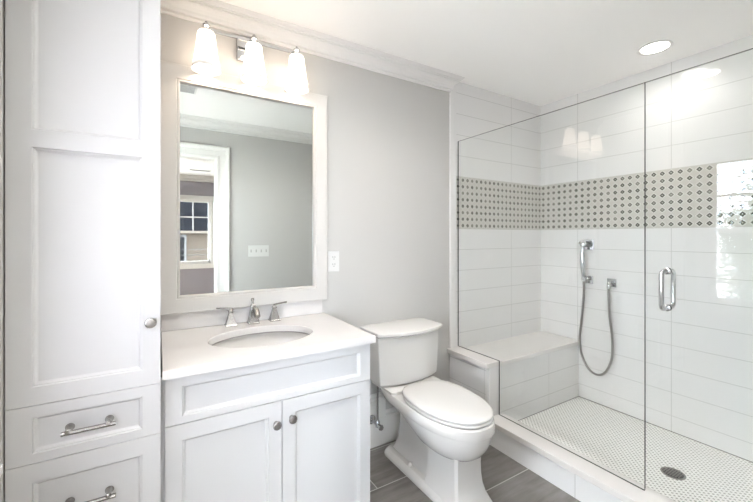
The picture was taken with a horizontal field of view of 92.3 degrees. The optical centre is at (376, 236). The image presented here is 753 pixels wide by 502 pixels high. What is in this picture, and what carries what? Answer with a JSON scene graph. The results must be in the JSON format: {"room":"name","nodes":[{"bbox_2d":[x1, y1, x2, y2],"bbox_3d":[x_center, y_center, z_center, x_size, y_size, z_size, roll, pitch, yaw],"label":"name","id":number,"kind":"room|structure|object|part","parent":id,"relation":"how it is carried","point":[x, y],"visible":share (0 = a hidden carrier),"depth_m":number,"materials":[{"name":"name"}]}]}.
{"room":"bathroom","nodes":[
{"label":"bathroom","id":0,"kind":"room"},
{"bbox_2d":[0,0,4,501],"bbox_3d":[-0.828,0.093,0.565,0.120,2.440,2.065,0,0,-31],"label":"wall","id":1,"kind":"structure","parent":0,"point":[2,2],"depth_m":0.97,"materials":[{"name":"white paint"}]},
{"bbox_2d":[0,464,2,476],"bbox_3d":[-0.674,-0.040,0.331,0.140,1.415,1.285,0,0,-31],"label":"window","id":2,"kind":"structure","parent":1,"relation":"in","point":[1,465],"depth_m":0.91,"materials":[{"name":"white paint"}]},
{"bbox_2d":[160,13,540,408],"bbox_3d":[0.026,0.093,2.360,3.441,2.440,0.120,0,0,-31],"label":"wall","id":3,"kind":"structure","parent":0,"point":[388,136],"depth_m":2.46,"materials":[{"name":"grey paint"}]},
{"bbox_2d":[161,300,321,331],"bbox_3d":[-0.653,0.400,1.868,0.793,0.078,0.017,0,0,-31],"label":"backsplash","id":4,"kind":"structure","parent":3,"relation":"attached to","point":[181,321],"depth_m":1.80,"materials":[{"name":"white stone"}]},
{"bbox_2d":[160,60,326,315],"bbox_3d":[-0.641,-0.220,1.864,0.822,1.160,0.037,0,0,-31],"label":"wall mirror","id":5,"kind":"object","parent":3,"relation":"attached to","point":[243,166],"visible":0.91,"depth_m":1.82,"materials":[{"name":"white wood"}]},
{"bbox_2d":[180,83,312,294],"bbox_3d":[-0.644,-0.219,1.870,0.660,0.997,0.017,0,0,-31],"label":"mirror glass","id":6,"kind":"object","parent":5,"relation":"attached to","point":[246,157],"depth_m":1.84,"materials":[{"name":"grey"}]},
{"bbox_2d":[191,21,308,93],"bbox_3d":[-0.615,-0.892,1.806,0.559,0.241,0.163,0,0,-31],"label":"vanity light","id":7,"kind":"object","parent":3,"relation":"attached to","point":[248,51],"visible":1,"depth_m":1.76,"materials":[{"name":"white glass"}]},
{"bbox_3d":[-0.790,-0.860,1.679,0.126,0.178,0.126,0,0,-31],"label":"lamp shade","id":8,"kind":"part","parent":7,"relation":"part of","materials":[{"name":"white glass"}]},
{"bbox_3d":[-0.606,-0.860,1.790,0.126,0.178,0.126,0,0,-31],"label":"lamp shade","id":9,"kind":"part","parent":7,"relation":"part of","materials":[{"name":"white glass"}]},
{"bbox_3d":[-0.420,-0.860,1.903,0.126,0.178,0.126,0,0,-31],"label":"lamp shade","id":10,"kind":"part","parent":7,"relation":"part of","materials":[{"name":"white glass"}]},
{"bbox_2d":[160,0,464,91],"bbox_3d":[-0.187,-1.079,2.117,1.858,0.096,0.078,0,0,-31],"label":"crown molding","id":11,"kind":"structure","parent":3,"relation":"attached to","point":[221,15],"depth_m":1.98,"materials":[{"name":"white paint"}]},
{"bbox_2d":[328,251,338,271],"bbox_3d":[-0.251,0.148,2.117,0.072,0.120,0.009,0,0,-31],"label":"wall outlet","id":12,"kind":"object","parent":3,"relation":"attached to","point":[333,256],"visible":1,"depth_m":2.11,"materials":[{"name":"white plastic"}]},
{"bbox_2d":[370,386,383,430],"bbox_3d":[-0.001,1.011,2.183,0.056,0.300,0.123,0,0,-31],"label":"water supply valve","id":13,"kind":"object","parent":3,"relation":"attached to","point":[378,425],"visible":0.93,"depth_m":2.17,"materials":[{"name":"silver metal"}]},
{"bbox_2d":[370,392,399,448],"bbox_3d":[0.107,1.150,2.328,0.984,0.325,0.020,0,0,-31],"label":"baseboard","id":14,"kind":"structure","parent":3,"relation":"attached to","point":[377,437],"depth_m":2.28,"materials":[{"name":"white paint"}]},
{"bbox_2d":[449,84,455,347],"bbox_3d":[0.550,-0.162,2.602,0.057,1.930,0.010,0,0,-31],"label":"trim","id":15,"kind":"structure","parent":3,"relation":"attached to","point":[452,95],"depth_m":2.59,"materials":[{"name":"white"}]},
{"bbox_2d":[449,354,485,400],"bbox_3d":[0.664,1.073,2.464,0.110,0.480,0.363,0,0,-31],"label":"wall","id":16,"kind":"structure","parent":0,"point":[468,375],"depth_m":2.43,"materials":[{"name":"white tile"}]},
{"bbox_2d":[447,346,501,368],"bbox_3d":[0.657,0.817,2.456,0.140,0.032,0.370,0,0,-31],"label":"ledge","id":17,"kind":"object","parent":16,"relation":"on","point":[483,361],"depth_m":2.40,"materials":[{"name":"white stone"}]},
{"bbox_2d":[486,365,500,415],"bbox_3d":[0.751,0.989,2.317,0.113,0.312,0.027,0,0,-31],"label":"trim","id":18,"kind":"structure","parent":16,"relation":"attached to","point":[492,374],"depth_m":2.30,"materials":[{"name":"white tile"}]},
{"bbox_2d":[370,439,580,501],"bbox_3d":[0.561,1.363,1.477,3.441,0.100,2.185,0,0,-31],"label":"floor","id":19,"kind":"structure","parent":0,"point":[505,479],"depth_m":1.92,"materials":[{"name":"grey tile"}]},
{"bbox_2d":[5,0,159,501],"bbox_3d":[-0.991,0.094,1.305,0.359,2.438,0.631,0,0,-31],"label":"linen cabinet","id":20,"kind":"object","parent":19,"relation":"on","point":[82,77],"visible":1,"depth_m":1.06,"materials":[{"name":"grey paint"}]},
{"bbox_3d":[-0.875,0.551,1.027,0.023,0.023,0.036,0,0,-31],"label":"post","id":21,"kind":"part","parent":20,"relation":"part of","materials":[{"name":"silver metal"}]},
{"bbox_3d":[-0.875,0.765,1.027,0.023,0.023,0.036,0,0,-31],"label":"post","id":22,"kind":"part","parent":20,"relation":"part of","materials":[{"name":"silver metal"}]},
{"bbox_3d":[-0.851,0.782,1.074,0.359,0.300,0.020,0,0,-31],"label":"drawer","id":23,"kind":"part","parent":20,"relation":"part of","materials":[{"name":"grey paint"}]},
{"bbox_3d":[-0.851,0.551,1.074,0.359,0.158,0.020,0,0,-31],"label":"drawer","id":24,"kind":"part","parent":20,"relation":"part of","materials":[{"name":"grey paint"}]},
{"bbox_3d":[-0.828,0.555,1.042,0.125,0.012,0.012,0,0,-31],"label":"handle","id":25,"kind":"part","parent":20,"relation":"part of","materials":[{"name":"silver metal"}]},
{"bbox_3d":[-0.828,0.769,1.042,0.125,0.012,0.012,0,0,-31],"label":"handle","id":26,"kind":"part","parent":20,"relation":"part of","materials":[{"name":"silver metal"}]},
{"bbox_3d":[-0.796,0.765,1.075,0.023,0.023,0.036,0,0,-31],"label":"post","id":27,"kind":"part","parent":20,"relation":"part of","materials":[{"name":"silver metal"}]},
{"bbox_3d":[-0.796,0.551,1.075,0.023,0.023,0.036,0,0,-31],"label":"post","id":28,"kind":"part","parent":20,"relation":"part of","materials":[{"name":"silver metal"}]},
{"bbox_3d":[-0.709,0.271,1.134,0.033,0.033,0.026,0,0,-31],"label":"knob","id":29,"kind":"part","parent":20,"relation":"part of","materials":[{"name":"silver metal"}]},
{"bbox_3d":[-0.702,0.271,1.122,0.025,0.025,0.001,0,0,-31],"label":"knob","id":30,"kind":"part","parent":20,"relation":"part of","materials":[{"name":"silver metal"}]},
{"bbox_2d":[160,344,369,501],"bbox_3d":[-0.506,0.892,1.622,0.798,0.842,0.583,0,0,-31],"label":"vanity cabinet","id":31,"kind":"object","parent":19,"relation":"on","point":[294,429],"visible":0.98,"depth_m":1.38,"materials":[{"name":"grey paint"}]},
{"bbox_3d":[-0.538,0.924,1.305,0.390,0.576,0.020,0,0,-31],"label":"door","id":32,"kind":"part","parent":31,"relation":"part of","materials":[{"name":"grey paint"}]},
{"bbox_2d":[161,312,375,380],"bbox_3d":[-0.500,0.454,1.632,0.811,0.030,0.580,0,0,-31],"label":"countertop","id":33,"kind":"structure","parent":31,"relation":"on","point":[184,352],"depth_m":1.50,"materials":[{"name":"white stone"}]},
{"bbox_2d":[216,298,286,326],"bbox_3d":[-0.605,0.377,1.799,0.346,0.125,0.135,0,0,-31],"label":"faucet","id":34,"kind":"object","parent":33,"relation":"on","point":[254,313],"visible":1,"depth_m":1.81,"materials":[{"name":"silver metal"}]},
{"bbox_3d":[-0.718,0.400,1.779,0.052,0.080,0.052,0,0,-31],"label":"handle","id":35,"kind":"part","parent":34,"relation":"part of","materials":[{"name":"silver metal"}]},
{"bbox_3d":[-0.626,0.391,1.834,0.054,0.098,0.054,0,0,-31],"label":"spout","id":36,"kind":"part","parent":34,"relation":"part of","materials":[{"name":"silver metal"}]},
{"bbox_3d":[-0.599,0.373,1.790,0.027,0.053,0.112,0,0,-31],"label":"spout","id":37,"kind":"part","parent":34,"relation":"part of","materials":[{"name":"silver metal"}]},
{"bbox_3d":[-0.534,0.400,1.889,0.052,0.080,0.052,0,0,-31],"label":"handle","id":38,"kind":"part","parent":34,"relation":"part of","materials":[{"name":"silver metal"}]},
{"bbox_2d":[212,331,309,347],"bbox_3d":[-0.503,0.543,1.607,0.504,0.148,0.390,0,0,-31],"label":"sink","id":39,"kind":"object","parent":33,"relation":"in","point":[273,337],"visible":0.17,"depth_m":1.77,"materials":[{"name":"white ceramic"}]},
{"bbox_3d":[-0.379,0.718,1.374,0.033,0.033,0.026,0,0,-31],"label":"knob","id":40,"kind":"part","parent":31,"relation":"part of","materials":[{"name":"silver metal"}]},
{"bbox_3d":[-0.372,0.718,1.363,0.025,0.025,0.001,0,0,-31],"label":"knob","id":41,"kind":"part","parent":31,"relation":"part of","materials":[{"name":"silver metal"}]},
{"bbox_3d":[-0.327,0.710,1.406,0.033,0.033,0.026,0,0,-31],"label":"knob","id":42,"kind":"part","parent":31,"relation":"part of","materials":[{"name":"silver metal"}]},
{"bbox_3d":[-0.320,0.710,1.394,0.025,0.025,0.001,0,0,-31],"label":"knob","id":43,"kind":"part","parent":31,"relation":"part of","materials":[{"name":"silver metal"}]},
{"bbox_3d":[-0.201,0.924,1.509,0.392,0.576,0.020,0,0,-31],"label":"door","id":44,"kind":"part","parent":31,"relation":"part of","materials":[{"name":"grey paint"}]},
{"bbox_2d":[359,317,494,501],"bbox_3d":[0.301,0.929,1.987,0.472,0.767,0.788,0,0,-31],"label":"toilet","id":45,"kind":"object","parent":19,"relation":"on","point":[446,428],"visible":0.99,"depth_m":1.89,"materials":[{"name":"white ceramic"}]},
{"bbox_3d":[0.169,0.561,2.205,0.472,0.032,0.276,0,0,-31],"label":"tank lid","id":46,"kind":"part","parent":45,"relation":"part of","materials":[{"name":"white ceramic"}]},
{"bbox_3d":[0.163,0.719,2.214,0.444,0.283,0.246,0,0,-31],"label":"tank","id":47,"kind":"part","parent":45,"relation":"part of","materials":[{"name":"white ceramic"}]},
{"bbox_3d":[0.367,0.849,1.877,0.360,0.020,0.514,0,0,-31],"label":"lid","id":48,"kind":"part","parent":45,"relation":"part of","materials":[{"name":"white plastic"}]},
{"bbox_3d":[0.372,0.870,1.870,0.360,0.014,0.497,0,0,-31],"label":"seat","id":49,"kind":"part","parent":45,"relation":"part of","materials":[{"name":"white plastic"}]},
{"bbox_2d":[490,429,622,501],"bbox_3d":[1.168,1.245,1.633,0.110,0.135,1.582,0,0,-31],"label":"shower curb","id":50,"kind":"object","parent":19,"relation":"on","point":[567,481],"visible":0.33,"depth_m":1.92,"materials":[{"name":"white tile"}]},
{"bbox_2d":[494,413,675,501],"bbox_3d":[1.164,1.161,1.630,0.150,0.033,1.582,0,0,-31],"label":"curb","id":51,"kind":"object","parent":50,"relation":"on","point":[619,488],"visible":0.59,"depth_m":1.82,"materials":[{"name":"white stone"}]},
{"bbox_2d":[458,82,644,490],"bbox_3d":[0.901,0.226,2.128,0.010,1.833,1.179,0,0,-31],"label":"glass panel","id":52,"kind":"object","parent":51,"relation":"on","point":[644,82],"visible":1,"depth_m":1.77,"materials":[{"name":"grey"}]},
{"bbox_2d":[219,0,752,105],"bbox_3d":[0.598,-1.177,-0.634,5.566,0.100,5.835,0,0,-31],"label":"ceiling","id":53,"kind":"structure","parent":0,"point":[537,52],"depth_m":1.98,"materials":[{"name":"white paint"}]},
{"bbox_2d":[637,40,673,55],"bbox_3d":[1.662,-1.123,2.159,0.176,0.007,0.176,0,0,-31],"label":"recessed light","id":54,"kind":"object","parent":53,"relation":"in","point":[655,47],"visible":1,"depth_m":2.15,"materials":[{"name":"white paint"}]},
{"bbox_2d":[520,397,752,501],"bbox_3d":[1.526,1.290,2.061,0.946,0.045,1.945,0,0,-31],"label":"floor","id":55,"kind":"structure","parent":0,"point":[614,439],"depth_m":2.11,"materials":[{"name":"tile"}]},
{"bbox_2d":[467,331,578,420],"bbox_3d":[1.112,1.044,2.744,0.946,0.447,0.348,0,0,-31],"label":"shower bench","id":56,"kind":"object","parent":55,"relation":"on","point":[540,369],"visible":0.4,"depth_m":2.62,"materials":[{"name":"white tile"}]},
{"bbox_3d":[1.114,0.836,2.746,0.941,0.030,0.348,0,0,-31],"label":"bench seat","id":57,"kind":"part","parent":56,"relation":"part of","materials":[{"name":"white stone"}]},
{"bbox_2d":[660,467,685,479],"bbox_3d":[1.584,1.265,1.930,0.108,0.006,0.108,0,0,-31],"label":"shower drain","id":58,"kind":"object","parent":55,"relation":"on","point":[673,473],"visible":1,"depth_m":1.92,"materials":[{"name":"silver metal"}]},
{"bbox_2d":[541,35,752,462],"bbox_3d":[2.013,0.093,2.286,0.120,2.440,2.065,0,0,-31],"label":"wall","id":59,"kind":"structure","parent":0,"point":[699,119],"depth_m":2.39,"materials":[{"name":"white tile"}]},
{"bbox_2d":[579,239,593,283],"bbox_3d":[1.604,0.195,2.770,0.077,0.340,0.084,0,0,-31],"label":"shower","id":60,"kind":"object","parent":59,"relation":"attached to","point":[587,244],"visible":1,"depth_m":2.77,"materials":[{"name":"silver metal"}]},
{"bbox_3d":[1.636,0.065,2.780,0.012,0.080,0.068,0,0,-31],"label":"bracket plate","id":61,"kind":"part","parent":60,"relation":"part of","materials":[{"name":"silver metal"}]},
{"bbox_2d":[607,278,616,288],"bbox_3d":[1.699,0.347,2.630,0.061,0.072,0.062,0,0,-31],"label":"outlet","id":62,"kind":"object","parent":59,"relation":"attached to","point":[610,282],"visible":1,"depth_m":2.62,"materials":[{"name":"silver metal"}]},
{"bbox_2d":[578,281,613,375],"bbox_3d":[1.639,0.694,2.712,0.038,0.704,0.258,0,0,-31],"label":"shower hose","id":63,"kind":"object","parent":62,"relation":"hanging from","point":[583,282],"visible":1,"depth_m":2.68,"materials":[{"name":"silver metal"}]},
{"bbox_3d":[2.014,0.093,1.150,1.056,2.440,0.120,0,0,-31],"label":"wall","id":64,"kind":"structure","parent":0,"visible":0},
{"bbox_2d":[645,48,752,487],"bbox_3d":[1.404,0.221,1.297,0.135,1.823,0.763,0,0,-31],"label":"shower door","id":65,"kind":"structure","parent":64,"relation":"attached to","point":[664,271],"depth_m":1.58,"materials":[{"name":"clear glass"}]},
{"bbox_3d":[1.219,0.229,1.533,0.062,0.186,0.028,0,0,-31],"label":"handle","id":66,"kind":"part","parent":65,"relation":"part of","materials":[{"name":"silver metal"}]},
{"bbox_3d":[1.281,0.229,1.571,0.062,0.186,0.028,0,0,-31],"label":"handle","id":67,"kind":"part","parent":65,"relation":"part of","materials":[{"name":"silver metal"}]}
]}

